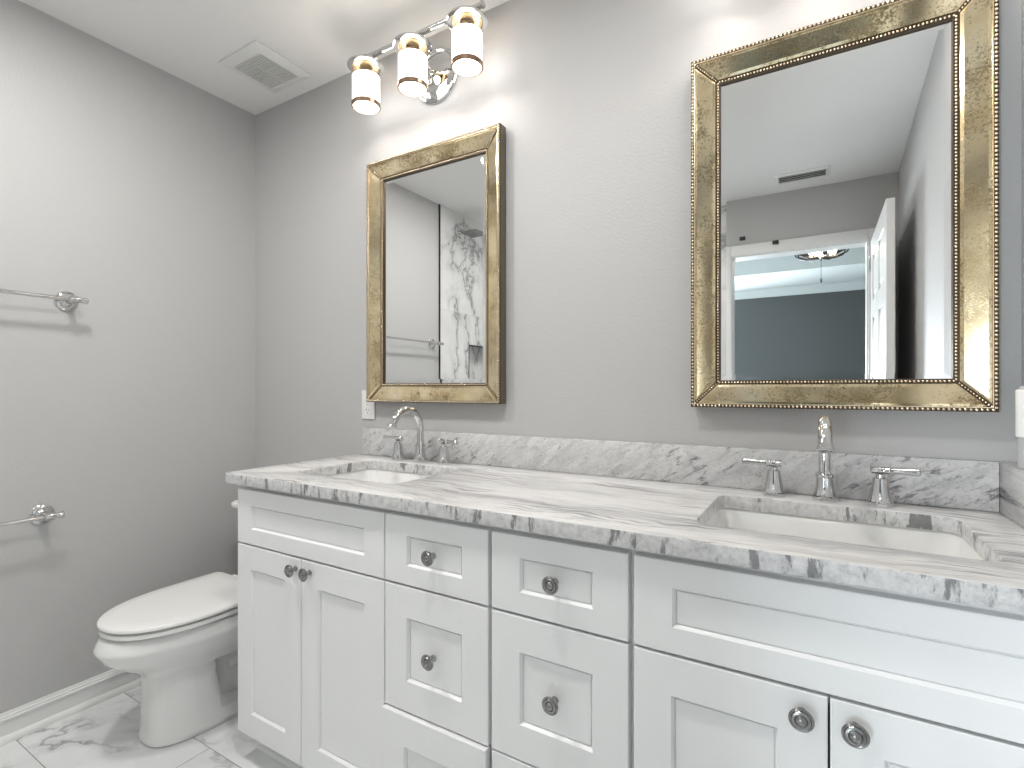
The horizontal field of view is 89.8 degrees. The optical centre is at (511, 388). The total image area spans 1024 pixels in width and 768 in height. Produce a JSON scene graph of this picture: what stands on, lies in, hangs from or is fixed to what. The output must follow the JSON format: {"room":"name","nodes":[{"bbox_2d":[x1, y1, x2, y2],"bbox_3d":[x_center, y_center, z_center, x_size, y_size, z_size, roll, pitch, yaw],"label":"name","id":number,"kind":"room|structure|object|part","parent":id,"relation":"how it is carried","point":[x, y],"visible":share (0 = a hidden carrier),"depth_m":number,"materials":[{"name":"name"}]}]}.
{"room":"bathroom","nodes":[
{"label":"bathroom","id":0,"kind":"room"},
{"bbox_2d":[0,0,254,713],"bbox_3d":[-1.582,-0.070,1.893,0.120,2.426,1.515,0,0,31],"label":"wall","id":1,"kind":"structure","parent":0,"point":[127,185],"depth_m":1.91,"materials":[{"name":"paint"}]},
{"bbox_2d":[0,504,64,526],"bbox_3d":[-1.680,0.427,1.534,0.078,0.068,0.528,0,0,31],"label":"towel bar","id":2,"kind":"object","parent":1,"relation":"attached to","point":[44,513],"visible":1,"depth_m":1.72,"materials":[{"name":"silver metal"}]},
{"bbox_3d":[-1.658,0.427,1.521,0.013,0.013,0.428,0,0,31],"label":"rod","id":3,"kind":"part","parent":2,"relation":"part of","materials":[{"name":"silver metal"}]},
{"bbox_3d":[-1.564,0.427,1.729,0.078,0.068,0.074,0,0,31],"label":"post","id":4,"kind":"part","parent":2,"relation":"part of","materials":[{"name":"silver metal"}]},
{"bbox_2d":[0,289,88,310],"bbox_3d":[-1.688,-0.307,1.522,0.078,0.068,0.689,0,0,31],"label":"towel bar","id":5,"kind":"object","parent":1,"relation":"attached to","point":[67,301],"visible":1,"depth_m":1.77,"materials":[{"name":"silver metal"}]},
{"bbox_3d":[-1.666,-0.307,1.509,0.013,0.013,0.589,0,0,31],"label":"rod","id":6,"kind":"part","parent":5,"relation":"part of","materials":[{"name":"silver metal"}]},
{"bbox_3d":[-1.530,-0.307,1.786,0.078,0.068,0.074,0,0,31],"label":"post","id":7,"kind":"part","parent":5,"relation":"part of","materials":[{"name":"silver metal"}]},
{"bbox_2d":[0,669,140,746],"bbox_3d":[-1.551,1.097,1.802,0.026,0.093,1.400,0,0,31],"label":"baseboard","id":8,"kind":"structure","parent":1,"relation":"attached to","point":[16,723],"depth_m":1.79,"materials":[{"name":"paint"}]},
{"bbox_2d":[0,685,285,767],"bbox_3d":[-1.282,1.193,-1.140,5.900,0.100,6.420,0,0,31],"label":"floor","id":9,"kind":"structure","parent":0,"point":[104,734],"depth_m":1.64,"materials":[{"name":"stone"}]},
{"bbox_2d":[93,500,237,747],"bbox_3d":[-1.052,0.801,1.868,0.440,0.684,0.765,0,0,31],"label":"toilet","id":10,"kind":"object","parent":9,"relation":"on","point":[181,638],"visible":0.62,"depth_m":1.66,"materials":[{"name":"ceramic"}]},
{"bbox_3d":[-1.063,0.953,1.849,0.373,0.380,0.720,0,0,31],"label":"bowl","id":11,"kind":"part","parent":10,"relation":"part of","materials":[{"name":"ceramic"}]},
{"bbox_3d":[-1.124,0.726,1.748,0.366,0.020,0.459,0,0,31],"label":"lid","id":12,"kind":"part","parent":10,"relation":"part of","materials":[{"name":"plastic"}]},
{"bbox_3d":[-1.121,0.747,1.753,0.360,0.020,0.464,0,0,31],"label":"seat","id":13,"kind":"part","parent":10,"relation":"part of","materials":[{"name":"plastic"}]},
{"bbox_3d":[-0.917,0.474,2.095,0.440,0.031,0.237,0,0,31],"label":"tank lid","id":14,"kind":"part","parent":10,"relation":"part of","materials":[{"name":"ceramic"}]},
{"bbox_2d":[238,486,389,767],"bbox_3d":[-0.451,0.717,1.634,0.616,0.852,0.557,0,0,31],"label":"vanity cabinet","id":15,"kind":"object","parent":9,"relation":"on","point":[311,570],"visible":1,"depth_m":1.40,"materials":[{"name":"paint"}]},
{"bbox_3d":[-0.710,0.761,1.510,0.298,0.574,0.020,0,0,31],"label":"door","id":16,"kind":"part","parent":15,"relation":"part of","materials":[{"name":"paint"}]},
{"bbox_3d":[-0.612,0.503,1.423,0.036,0.036,0.030,0,0,31],"label":"knob","id":17,"kind":"part","parent":15,"relation":"part of","materials":[{"name":"silver metal"}]},
{"bbox_3d":[-0.560,0.503,1.392,0.036,0.036,0.030,0,0,31],"label":"knob","id":18,"kind":"part","parent":15,"relation":"part of","materials":[{"name":"silver metal"}]},
{"bbox_3d":[-0.445,0.761,1.352,0.313,0.574,0.020,0,0,31],"label":"door","id":19,"kind":"part","parent":15,"relation":"part of","materials":[{"name":"paint"}]},
{"bbox_2d":[382,510,494,767],"bbox_3d":[-0.056,0.717,1.393,0.308,0.852,0.567,0,0,31],"label":"vanity cabinet","id":20,"kind":"object","parent":9,"relation":"on","point":[437,710],"visible":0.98,"depth_m":1.18,"materials":[{"name":"paint"}]},
{"bbox_3d":[-0.189,0.621,1.170,0.036,0.036,0.030,0,0,31],"label":"knob","id":21,"kind":"part","parent":20,"relation":"part of","materials":[{"name":"silver metal"}]},
{"bbox_3d":[-0.189,0.385,1.170,0.036,0.036,0.030,0,0,31],"label":"knob","id":22,"kind":"part","parent":20,"relation":"part of","materials":[{"name":"silver metal"}]},
{"bbox_3d":[-0.182,0.911,1.184,0.302,0.273,0.020,0,0,31],"label":"drawer","id":23,"kind":"part","parent":20,"relation":"part of","materials":[{"name":"paint"}]},
{"bbox_3d":[-0.177,0.623,1.192,0.302,0.298,0.020,0,0,31],"label":"drawer","id":24,"kind":"part","parent":20,"relation":"part of","materials":[{"name":"paint"}]},
{"bbox_3d":[-0.177,0.387,1.192,0.302,0.164,0.020,0,0,31],"label":"drawer","id":25,"kind":"part","parent":20,"relation":"part of","materials":[{"name":"paint"}]},
{"bbox_2d":[492,527,634,767],"bbox_3d":[0.213,0.717,1.238,0.311,0.852,0.557,0,0,31],"label":"vanity cabinet","id":26,"kind":"object","parent":9,"relation":"on","point":[563,644],"visible":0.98,"depth_m":1.02,"materials":[{"name":"paint"}]},
{"bbox_3d":[0.090,0.911,1.033,0.301,0.273,0.020,0,0,31],"label":"drawer","id":27,"kind":"part","parent":26,"relation":"part of","materials":[{"name":"paint"}]},
{"bbox_3d":[0.078,0.621,1.012,0.036,0.036,0.030,0,0,31],"label":"knob","id":28,"kind":"part","parent":26,"relation":"part of","materials":[{"name":"silver metal"}]},
{"bbox_3d":[0.078,0.385,1.012,0.036,0.036,0.030,0,0,31],"label":"knob","id":29,"kind":"part","parent":26,"relation":"part of","materials":[{"name":"silver metal"}]},
{"bbox_3d":[0.090,0.623,1.033,0.301,0.298,0.020,0,0,31],"label":"drawer","id":30,"kind":"part","parent":26,"relation":"part of","materials":[{"name":"paint"}]},
{"bbox_3d":[0.090,0.387,1.033,0.301,0.164,0.020,0,0,31],"label":"drawer","id":31,"kind":"part","parent":26,"relation":"part of","materials":[{"name":"paint"}]},
{"bbox_2d":[634,550,1023,767],"bbox_3d":[0.629,0.717,0.990,0.656,0.852,0.557,0,0,31],"label":"vanity cabinet","id":32,"kind":"object","parent":9,"relation":"on","point":[735,667],"visible":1,"depth_m":0.80,"materials":[{"name":"paint"}]},
{"bbox_2d":[225,453,1023,612],"bbox_3d":[0.086,0.274,1.320,1.925,0.033,0.547,0,0,31],"label":"countertop","id":33,"kind":"structure","parent":32,"relation":"on","point":[660,517],"depth_m":1.06,"materials":[{"name":"stone"}]},
{"bbox_2d":[331,469,433,483],"bbox_3d":[-0.416,0.363,1.623,0.468,0.146,0.366,0,0,31],"label":"sink","id":34,"kind":"object","parent":33,"relation":"in","point":[372,475],"visible":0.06,"depth_m":1.81,"materials":[{"name":"ceramic"}]},
{"bbox_2d":[383,406,457,464],"bbox_3d":[-0.356,0.158,1.749,0.350,0.197,0.180,0,0,31],"label":"faucet","id":35,"kind":"object","parent":33,"relation":"on","point":[398,454],"visible":1,"depth_m":1.78,"materials":[{"name":"silver metal"}]},
{"bbox_3d":[-0.434,0.179,1.871,0.090,0.017,0.017,0,0,31],"label":"lever","id":36,"kind":"part","parent":35,"relation":"part of","materials":[{"name":"silver metal"}]},
{"bbox_3d":[-0.412,0.221,1.857,0.048,0.071,0.048,0,0,31],"label":"handle","id":37,"kind":"part","parent":35,"relation":"part of","materials":[{"name":"silver metal"}]},
{"bbox_3d":[-0.358,0.128,1.743,0.032,0.137,0.167,0,0,31],"label":"spout","id":38,"kind":"part","parent":35,"relation":"part of","materials":[{"name":"silver metal"}]},
{"bbox_3d":[-0.322,0.224,1.804,0.050,0.066,0.050,0,0,31],"label":"spout","id":39,"kind":"part","parent":35,"relation":"part of","materials":[{"name":"silver metal"}]},
{"bbox_3d":[-0.232,0.221,1.750,0.048,0.071,0.048,0,0,31],"label":"handle","id":40,"kind":"part","parent":35,"relation":"part of","materials":[{"name":"silver metal"}]},
{"bbox_3d":[-0.214,0.179,1.732,0.017,0.017,0.089,0,0,-45],"label":"lever","id":41,"kind":"part","parent":35,"relation":"part of","materials":[{"name":"silver metal"}]},
{"bbox_2d":[742,416,920,507],"bbox_3d":[0.687,0.158,1.127,0.351,0.197,0.180,0,0,31],"label":"faucet","id":42,"kind":"object","parent":33,"relation":"on","point":[879,494],"visible":1,"depth_m":1.16,"materials":[{"name":"silver metal"}]},
{"bbox_3d":[0.608,0.179,1.250,0.090,0.017,0.017,0,0,31],"label":"lever","id":43,"kind":"part","parent":42,"relation":"part of","materials":[{"name":"silver metal"}]},
{"bbox_3d":[0.630,0.221,1.237,0.048,0.071,0.048,0,0,31],"label":"handle","id":44,"kind":"part","parent":42,"relation":"part of","materials":[{"name":"silver metal"}]},
{"bbox_3d":[0.720,0.224,1.183,0.050,0.066,0.050,0,0,31],"label":"spout","id":45,"kind":"part","parent":42,"relation":"part of","materials":[{"name":"silver metal"}]},
{"bbox_3d":[0.684,0.128,1.122,0.032,0.137,0.167,0,0,31],"label":"spout","id":46,"kind":"part","parent":42,"relation":"part of","materials":[{"name":"silver metal"}]},
{"bbox_3d":[0.810,0.221,1.130,0.048,0.071,0.048,0,0,31],"label":"handle","id":47,"kind":"part","parent":42,"relation":"part of","materials":[{"name":"silver metal"}]},
{"bbox_3d":[0.832,0.179,1.116,0.090,0.017,0.017,0,0,31],"label":"lever","id":48,"kind":"part","parent":42,"relation":"part of","materials":[{"name":"silver metal"}]},
{"bbox_2d":[706,508,984,560],"bbox_3d":[0.620,0.363,1.006,0.497,0.146,0.366,0,0,31],"label":"sink","id":49,"kind":"object","parent":33,"relation":"in","point":[892,537],"visible":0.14,"depth_m":1.12,"materials":[{"name":"ceramic"}]},
{"bbox_3d":[0.358,0.761,0.873,0.304,0.574,0.020,0,0,31],"label":"door","id":50,"kind":"part","parent":32,"relation":"part of","materials":[{"name":"paint"}]},
{"bbox_3d":[0.446,0.507,0.792,0.036,0.036,0.030,0,0,31],"label":"knob","id":51,"kind":"part","parent":32,"relation":"part of","materials":[{"name":"silver metal"}]},
{"bbox_3d":[0.506,0.507,0.757,0.036,0.036,0.030,0,0,31],"label":"knob","id":52,"kind":"part","parent":32,"relation":"part of","materials":[{"name":"silver metal"}]},
{"bbox_3d":[0.629,0.761,0.712,0.320,0.574,0.020,0,0,31],"label":"door","id":53,"kind":"part","parent":32,"relation":"part of","materials":[{"name":"paint"}]},
{"bbox_2d":[19,0,508,114],"bbox_3d":[-0.657,-1.333,0.710,2.920,0.100,2.600,0,0,31],"label":"ceiling","id":54,"kind":"structure","parent":0,"point":[186,40],"depth_m":1.84,"materials":[{"name":"paint"}]},
{"bbox_2d":[218,40,311,92],"bbox_3d":[-0.983,-1.274,2.055,0.244,0.017,0.244,0,0,31],"label":"exhaust fan","id":55,"kind":"object","parent":54,"relation":"attached to","point":[255,61],"visible":1,"depth_m":2.03,"materials":[{"name":"white plastic"}]},
{"bbox_2d":[255,0,1020,467],"bbox_3d":[-0.044,-0.070,1.788,2.630,2.426,0.120,0,0,31],"label":"wall","id":56,"kind":"structure","parent":0,"point":[592,98],"depth_m":1.58,"materials":[{"name":"paint"}]},
{"bbox_2d":[362,390,374,418],"bbox_3d":[-0.567,0.063,2.025,0.070,0.114,0.007,0,0,31],"label":"wall outlet","id":57,"kind":"object","parent":56,"relation":"attached to","point":[368,408],"visible":0.77,"depth_m":2.02,"materials":[{"name":"white plastic"}]},
{"bbox_2d":[365,407,370,414],"bbox_3d":[-0.568,0.087,2.023,0.034,0.029,0.002,0,0,31],"label":"receptacle","id":58,"kind":"object","parent":57,"relation":"attached to","point":[367,409],"depth_m":2.02,"materials":[{"name":"white plastic"}]},
{"bbox_2d":[347,0,487,114],"bbox_3d":[-0.320,-1.119,1.769,0.584,0.208,0.195,0,0,31],"label":"vanity light","id":59,"kind":"object","parent":56,"relation":"attached to","point":[426,74],"visible":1,"depth_m":1.73,"materials":[{"name":"white glass"}]},
{"bbox_2d":[352,60,379,74],"bbox_3d":[-0.527,-1.131,1.855,0.101,0.048,0.101,0,0,31],"label":"socket","id":60,"kind":"object","parent":59,"relation":"attached to","point":[359,67],"depth_m":1.83,"materials":[{"name":"gold metal"}]},
{"bbox_3d":[-0.527,-1.073,1.855,0.096,0.100,0.096,0,0,31],"label":"lamp shade","id":61,"kind":"part","parent":59,"relation":"part of","materials":[{"name":"white glass"}]},
{"bbox_2d":[397,38,427,54],"bbox_3d":[-0.337,-1.131,1.742,0.101,0.048,0.101,0,0,31],"label":"socket","id":62,"kind":"object","parent":59,"relation":"attached to","point":[405,46],"depth_m":1.71,"materials":[{"name":"gold metal"}]},
{"bbox_3d":[-0.337,-1.073,1.742,0.096,0.100,0.096,0,0,31],"label":"lamp shade","id":63,"kind":"part","parent":59,"relation":"part of","materials":[{"name":"white glass"}]},
{"bbox_3d":[-0.307,-1.160,1.792,0.014,0.082,0.106,0,0,31],"label":"arm","id":64,"kind":"part","parent":59,"relation":"part of","materials":[{"name":"silver metal"}]},
{"bbox_2d":[451,12,482,29],"bbox_3d":[-0.142,-1.131,1.626,0.101,0.048,0.101,0,0,31],"label":"socket","id":65,"kind":"object","parent":59,"relation":"attached to","point":[459,20],"depth_m":1.59,"materials":[{"name":"gold metal"}]},
{"bbox_3d":[-0.142,-1.073,1.626,0.096,0.100,0.096,0,0,31],"label":"lamp shade","id":66,"kind":"part","parent":59,"relation":"part of","materials":[{"name":"white glass"}]},
{"bbox_2d":[366,123,505,403],"bbox_3d":[-0.291,-0.406,1.837,0.609,0.914,0.042,0,0,31],"label":"wall mirror","id":67,"kind":"object","parent":56,"relation":"attached to","point":[436,212],"visible":1,"depth_m":1.83,"materials":[{"name":"brown metal"}]},
{"bbox_3d":[-0.526,-0.406,1.970,0.052,0.881,0.005,0,0,15],"label":"antique panel","id":68,"kind":"part","parent":67,"relation":"part of","materials":[{"name":"metal"}]},
{"bbox_3d":[-0.294,0.016,1.832,0.576,0.049,0.017,0,0,31],"label":"antique panel","id":69,"kind":"part","parent":67,"relation":"part of","materials":[{"name":"metal"}]},
{"bbox_3d":[-0.294,-0.829,1.832,0.576,0.049,0.017,0,0,31],"label":"antique panel","id":70,"kind":"part","parent":67,"relation":"part of","materials":[{"name":"metal"}]},
{"bbox_3d":[-0.286,-0.406,1.846,0.472,0.777,0.004,0,0,31],"label":"looking glass","id":71,"kind":"part","parent":67,"relation":"part of","materials":[{"name":"white mirror"}]},
{"bbox_3d":[-0.063,-0.406,1.694,0.005,0.881,0.052,0,0,-44],"label":"antique panel","id":72,"kind":"part","parent":67,"relation":"part of","materials":[{"name":"metal"}]},
{"bbox_2d":[363,427,998,511],"bbox_3d":[0.217,0.205,1.550,1.862,0.104,0.020,0,0,31],"label":"backsplash","id":73,"kind":"structure","parent":56,"relation":"attached to","point":[950,483],"depth_m":1.35,"materials":[{"name":"stone"}]},
{"bbox_2d":[691,0,998,411],"bbox_3d":[0.744,-0.408,1.221,0.609,0.914,0.042,0,0,31],"label":"wall mirror","id":74,"kind":"object","parent":56,"relation":"attached to","point":[845,168],"visible":1,"depth_m":1.20,"materials":[{"name":"gold metal"}]},
{"bbox_3d":[0.509,-0.408,1.353,0.052,0.881,0.005,0,0,15],"label":"antique panel","id":75,"kind":"part","parent":74,"relation":"part of","materials":[{"name":"metal"}]},
{"bbox_3d":[0.741,-0.831,1.216,0.576,0.049,0.017,0,0,31],"label":"antique panel","id":76,"kind":"part","parent":74,"relation":"part of","materials":[{"name":"metal"}]},
{"bbox_3d":[0.749,-0.408,1.229,0.472,0.777,0.004,0,0,31],"label":"looking glass","id":77,"kind":"part","parent":74,"relation":"part of","materials":[{"name":"white mirror"}]},
{"bbox_3d":[0.741,0.014,1.216,0.576,0.049,0.017,0,0,31],"label":"antique panel","id":78,"kind":"part","parent":74,"relation":"part of","materials":[{"name":"metal"}]},
{"bbox_3d":[0.972,-0.408,1.077,0.005,0.881,0.052,0,0,-44],"label":"antique panel","id":79,"kind":"part","parent":74,"relation":"part of","materials":[{"name":"metal"}]},
{"bbox_2d":[1021,0,1023,385],"bbox_3d":[0.524,-0.070,0.007,0.170,2.426,2.600,0,0,31],"label":"wall","id":80,"kind":"structure","parent":0,"point":[1022,1],"depth_m":1.06,"materials":[{"name":"paint"}]},
{"bbox_2d":[998,461,1023,527],"bbox_3d":[0.899,0.205,0.839,0.037,0.104,0.544,0,0,31],"label":"backsplash","id":81,"kind":"structure","parent":80,"relation":"attached to","point":[1011,478],"depth_m":1.00,"materials":[{"name":"stone"}]},
{"bbox_2d":[1015,385,1023,468],"bbox_3d":[0.984,0.067,0.978,0.036,0.172,0.036,0,0,31],"label":"bottle","id":82,"kind":"object","parent":80,"relation":"attached to","point":[1019,394],"visible":1,"depth_m":0.98,"materials":[{"name":"white plastic"}]}
]}

